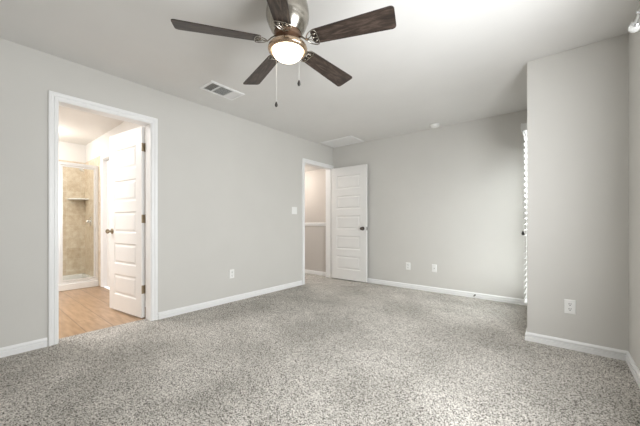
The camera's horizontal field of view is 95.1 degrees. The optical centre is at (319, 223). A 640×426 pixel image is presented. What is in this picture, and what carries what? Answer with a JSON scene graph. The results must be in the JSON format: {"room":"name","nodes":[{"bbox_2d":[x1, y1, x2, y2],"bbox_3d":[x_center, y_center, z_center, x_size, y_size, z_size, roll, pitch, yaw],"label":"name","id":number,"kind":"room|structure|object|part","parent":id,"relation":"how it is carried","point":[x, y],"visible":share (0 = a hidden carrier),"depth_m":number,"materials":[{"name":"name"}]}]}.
{"room":"empty bedroom","nodes":[
{"label":"empty bedroom","id":0,"kind":"room"},
{"bbox_2d":[59,141,85,275],"bbox_3d":[-5.152,-0.198,4.484,0.132,2.476,2.710,0,0,39],"label":"wall","id":1,"kind":"structure","parent":0,"point":[73,179],"depth_m":5.27,"materials":[{"name":"tile"}]},
{"bbox_2d":[67,198,88,199],"bbox_3d":[-4.312,-0.431,5.215,0.250,0.022,0.250,0,0,39],"label":"corner shelf","id":2,"kind":"object","parent":1,"relation":"attached to","point":[67,198],"visible":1,"depth_m":5.20,"materials":[{"name":"plastic"}]},
{"bbox_2d":[85,121,145,299],"bbox_3d":[-3.017,-0.198,4.411,3.300,2.476,0.132,0,0,39],"label":"wall","id":3,"kind":"structure","parent":0,"point":[89,174],"depth_m":5.05,"materials":[{"name":"paint"}]},
{"bbox_2d":[85,217,91,225],"bbox_3d":[-4.050,-0.030,5.124,0.174,0.170,0.062,0,0,39],"label":"shower valve","id":4,"kind":"object","parent":3,"relation":"attached to","point":[89,221],"visible":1,"depth_m":5.12,"materials":[{"name":"silver metal"}]},
{"bbox_2d":[101,152,109,286],"bbox_3d":[-3.225,-0.030,4.587,0.817,2.141,0.153,0,0,39],"label":"door frame","id":5,"kind":"structure","parent":3,"relation":"attached to","point":[105,157],"depth_m":4.76,"materials":[{"name":"white paint"}]},
{"bbox_2d":[107,160,109,286],"bbox_3d":[-3.221,0.009,4.594,0.696,2.045,0.169,0,0,39],"label":"door","id":6,"kind":"structure","parent":3,"relation":"in","point":[108,161],"depth_m":4.73,"materials":[{"name":"white paint"}]},
{"bbox_2d":[0,38,332,347],"bbox_3d":[-1.649,-0.198,3.383,0.120,2.476,6.115,0,0,39],"label":"wall","id":7,"kind":"structure","parent":0,"point":[229,186],"depth_m":3.35,"materials":[{"name":"grey paint"}]},
{"bbox_2d":[0,337,46,357],"bbox_3d":[-1.418,1.003,0.583,3.768,0.074,1.818,0,0,39],"label":"baseboard","id":8,"kind":"structure","parent":7,"relation":"attached to","point":[6,351],"depth_m":2.35,"materials":[{"name":"white paint"}]},
{"bbox_2d":[48,90,157,345],"bbox_3d":[-2.081,-0.042,2.860,0.165,2.164,0.872,0,0,39],"label":"door frame","id":9,"kind":"structure","parent":7,"relation":"attached to","point":[55,99],"depth_m":2.64,"materials":[{"name":"white paint"}]},
{"bbox_2d":[105,126,145,317],"bbox_3d":[-2.240,-0.012,3.385,0.764,2.080,0.169,0,0,32],"label":"door","id":10,"kind":"structure","parent":7,"relation":"in","point":[127,148],"depth_m":3.33,"materials":[{"name":"white paint"}]},
{"bbox_3d":[-2.525,0.098,3.503,0.066,0.066,0.067,0,0,32],"label":"knob","id":11,"kind":"part","parent":10,"relation":"part of","materials":[{"name":"silver metal"}]},
{"bbox_2d":[158,280,301,319],"bbox_3d":[-1.023,1.003,4.046,0.016,0.074,2.291,0,0,39],"label":"baseboard","id":12,"kind":"structure","parent":7,"relation":"attached to","point":[169,313],"depth_m":3.75,"materials":[{"name":"white paint"}]},
{"bbox_2d":[229,269,233,278],"bbox_3d":[-1.165,0.672,3.876,0.009,0.116,0.072,0,0,39],"label":"wall outlet","id":13,"kind":"object","parent":7,"relation":"attached to","point":[231,272],"visible":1,"depth_m":3.87,"materials":[{"name":"white plastic"}]},
{"bbox_2d":[292,207,296,213],"bbox_3d":[-0.416,-0.206,4.796,0.012,0.118,0.118,0,0,39],"label":"light switch","id":14,"kind":"object","parent":7,"relation":"attached to","point":[294,209],"visible":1,"depth_m":4.79,"materials":[{"name":"white plastic"}]},
{"bbox_2d":[302,158,332,284],"bbox_3d":[-0.074,-0.030,5.323,0.153,2.141,0.875,0,0,39],"label":"door frame","id":15,"kind":"structure","parent":7,"relation":"attached to","point":[308,162],"depth_m":5.58,"materials":[{"name":"white paint"}]},
{"bbox_2d":[331,164,366,281],"bbox_3d":[0.517,0.002,5.298,0.764,2.045,0.169,0,0,38],"label":"door","id":16,"kind":"structure","parent":7,"relation":"in","point":[348,184],"depth_m":5.27,"materials":[{"name":"white paint"}]},
{"bbox_2d":[305,169,325,222],"bbox_3d":[-0.049,0.402,7.973,3.180,3.676,0.120,0,0,39],"label":"wall","id":17,"kind":"structure","parent":0,"point":[315,181],"depth_m":7.96,"materials":[{"name":"paint"}]},
{"bbox_2d":[0,273,639,425],"bbox_3d":[-1.461,1.070,3.243,7.188,0.060,5.895,0,0,39],"label":"floor","id":18,"kind":"structure","parent":0,"point":[322,351],"depth_m":2.09,"materials":[{"name":"grey carpet"}]},
{"bbox_2d":[59,273,98,291],"bbox_3d":[-4.362,0.984,4.672,0.857,0.125,1.156,0,0,39],"label":"shower pan","id":19,"kind":"object","parent":18,"relation":"on","point":[86,284],"visible":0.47,"depth_m":4.73,"materials":[{"name":"plastic"}]},
{"bbox_2d":[59,161,97,283],"bbox_3d":[-4.053,-0.005,4.421,0.073,1.890,1.156,0,0,39],"label":"shower enclosure","id":20,"kind":"object","parent":19,"relation":"on","point":[61,164],"visible":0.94,"depth_m":4.64,"materials":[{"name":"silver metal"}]},
{"bbox_3d":[-4.010,0.004,4.497,0.036,1.818,0.036,0,0,39],"label":"jamb post","id":21,"kind":"part","parent":20,"relation":"part of","materials":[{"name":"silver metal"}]},
{"bbox_3d":[-4.064,0.927,4.430,0.044,0.028,1.156,0,0,39],"label":"sill rail","id":22,"kind":"part","parent":20,"relation":"part of","materials":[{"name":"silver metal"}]},
{"bbox_3d":[-4.064,-0.927,4.430,0.044,0.045,1.156,0,0,39],"label":"header rail","id":23,"kind":"part","parent":20,"relation":"part of","materials":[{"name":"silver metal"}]},
{"bbox_3d":[-3.711,0.004,4.865,0.036,1.818,0.036,0,0,39],"label":"jamb post","id":24,"kind":"part","parent":20,"relation":"part of","materials":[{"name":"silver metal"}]},
{"bbox_2d":[0,0,639,171],"bbox_3d":[-0.946,-1.486,3.878,7.428,0.100,7.770,0,0,39],"label":"ceiling","id":25,"kind":"structure","parent":0,"point":[443,62],"depth_m":2.48,"materials":[{"name":"paint"}]},
{"bbox_2d":[199,80,244,99],"bbox_3d":[-1.059,-1.430,3.177,0.248,0.010,0.407,0,0,39],"label":"ceiling vent","id":26,"kind":"object","parent":25,"relation":"in","point":[211,86],"visible":1,"depth_m":3.16,"materials":[{"name":"white metal"}]},
{"bbox_2d":[171,0,395,106],"bbox_3d":[-0.175,-1.099,1.879,1.286,0.672,1.229,0,0,39],"label":"ceiling fan","id":27,"kind":"object","parent":25,"relation":"hanging from","point":[288,20],"visible":1,"depth_m":1.75,"materials":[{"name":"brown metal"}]},
{"bbox_3d":[-0.601,-1.135,1.733,0.495,0.006,0.142,0,14,-15],"label":"fan blade","id":28,"kind":"part","parent":27,"relation":"part of","materials":[{"name":"brown wood"}]},
{"bbox_3d":[-0.430,-1.135,2.187,0.142,0.006,0.495,-17,9,-32],"label":"fan blade","id":29,"kind":"part","parent":27,"relation":"part of","materials":[{"name":"brown wood"}]},
{"bbox_3d":[-0.222,-1.135,1.431,0.142,0.006,0.495,14,1,3],"label":"fan blade","id":30,"kind":"part","parent":27,"relation":"part of","materials":[{"name":"brown wood"}]},
{"bbox_3d":[-0.203,-1.055,1.843,0.193,0.064,0.193,0,0,39],"label":"light globe","id":31,"kind":"part","parent":27,"relation":"part of"},
{"bbox_3d":[0.054,-1.135,2.165,0.142,0.006,0.495,-18,-11,37],"label":"fan blade","id":32,"kind":"part","parent":27,"relation":"part of","materials":[{"name":"brown wood"}]},
{"bbox_3d":[0.183,-1.135,1.698,0.495,0.006,0.142,0,-14,21],"label":"fan blade","id":33,"kind":"part","parent":27,"relation":"part of","materials":[{"name":"brown wood"}]},
{"bbox_2d":[320,136,363,147],"bbox_3d":[0.389,-1.430,5.164,0.650,0.012,0.420,0,0,39],"label":"access panel","id":34,"kind":"object","parent":25,"relation":"attached to","point":[348,140],"visible":1,"depth_m":5.12,"materials":[{"name":"white paint"}]},
{"bbox_2d":[430,123,439,127],"bbox_3d":[1.677,-1.415,4.267,0.136,0.040,0.136,0,0,39],"label":"smoke detector","id":35,"kind":"object","parent":25,"relation":"attached to","point":[434,125],"visible":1,"depth_m":4.23,"materials":[{"name":"white plastic"}]},
{"bbox_2d":[305,110,526,298],"bbox_3d":[0.834,0.402,5.244,4.891,3.676,0.145,0,0,39],"label":"wall","id":36,"kind":"structure","parent":0,"point":[451,198],"depth_m":4.31,"materials":[{"name":"grey paint"}]},
{"bbox_2d":[305,269,325,275],"bbox_3d":[-0.460,1.003,6.236,1.630,0.074,0.016,0,0,39],"label":"baseboard","id":37,"kind":"structure","parent":36,"relation":"attached to","point":[306,270],"depth_m":5.92,"materials":[{"name":"white paint"}]},
{"bbox_2d":[305,223,325,225],"bbox_3d":[-0.431,0.022,6.296,1.660,0.065,0.165,0,0,39],"label":"trim","id":38,"kind":"structure","parent":36,"relation":"on","point":[306,224],"depth_m":5.93,"materials":[{"name":"white paint"}]},
{"bbox_2d":[406,262,409,269],"bbox_3d":[1.408,0.688,4.678,0.072,0.116,0.009,0,0,39],"label":"wall outlet","id":39,"kind":"object","parent":36,"relation":"attached to","point":[407,263],"visible":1,"depth_m":4.68,"materials":[{"name":"white plastic"}]},
{"bbox_2d":[432,264,436,271],"bbox_3d":[1.722,0.682,4.419,0.072,0.116,0.016,0,0,39],"label":"jack plate","id":40,"kind":"object","parent":36,"relation":"attached to","point":[434,267],"visible":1,"depth_m":4.42,"materials":[{"name":"white plastic"}]},
{"bbox_2d":[527,33,628,350],"bbox_3d":[2.169,-0.198,2.415,0.747,2.476,0.120,0,0,39],"label":"wall","id":41,"kind":"structure","parent":0,"point":[578,98],"depth_m":2.39,"materials":[{"name":"grey paint"}]},
{"bbox_2d":[564,299,575,314],"bbox_3d":[2.064,0.691,2.416,0.072,0.116,0.009,0,0,39],"label":"wall outlet","id":42,"kind":"object","parent":41,"relation":"attached to","point":[569,305],"visible":1,"depth_m":2.41,"materials":[{"name":"white plastic"}]},
{"bbox_2d":[629,3,639,370],"bbox_3d":[0.909,-0.198,0.365,0.120,2.476,4.652,0,0,39],"label":"wall","id":43,"kind":"structure","parent":0,"point":[634,38],"depth_m":2.04,"materials":[{"name":"grey paint"}]},
{"bbox_2d":[628,8,639,32],"bbox_3d":[0.968,-1.040,0.629,0.121,0.066,2.396,0,0,39],"label":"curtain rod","id":44,"kind":"object","parent":43,"relation":"attached to","point":[634,27],"visible":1,"depth_m":1.53,"materials":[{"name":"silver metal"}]},
{"bbox_3d":[2.387,-0.198,3.181,0.120,2.476,1.343,0,0,39],"label":"wall","id":45,"kind":"structure","parent":0,"visible":0},
{"bbox_2d":[367,278,639,388],"bbox_3d":[1.168,1.003,2.010,2.654,0.074,6.980,0,0,6],"label":"baseboard","id":46,"kind":"structure","parent":45,"relation":"attached to","point":[608,352],"depth_m":2.51,"materials":[{"name":"white paint"}]},
{"bbox_2d":[521,123,526,304],"bbox_3d":[2.330,-0.096,3.273,0.080,1.852,0.780,0,0,39],"label":"window blind","id":47,"kind":"object","parent":45,"relation":"attached to","point":[524,125],"visible":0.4,"depth_m":3.06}
]}

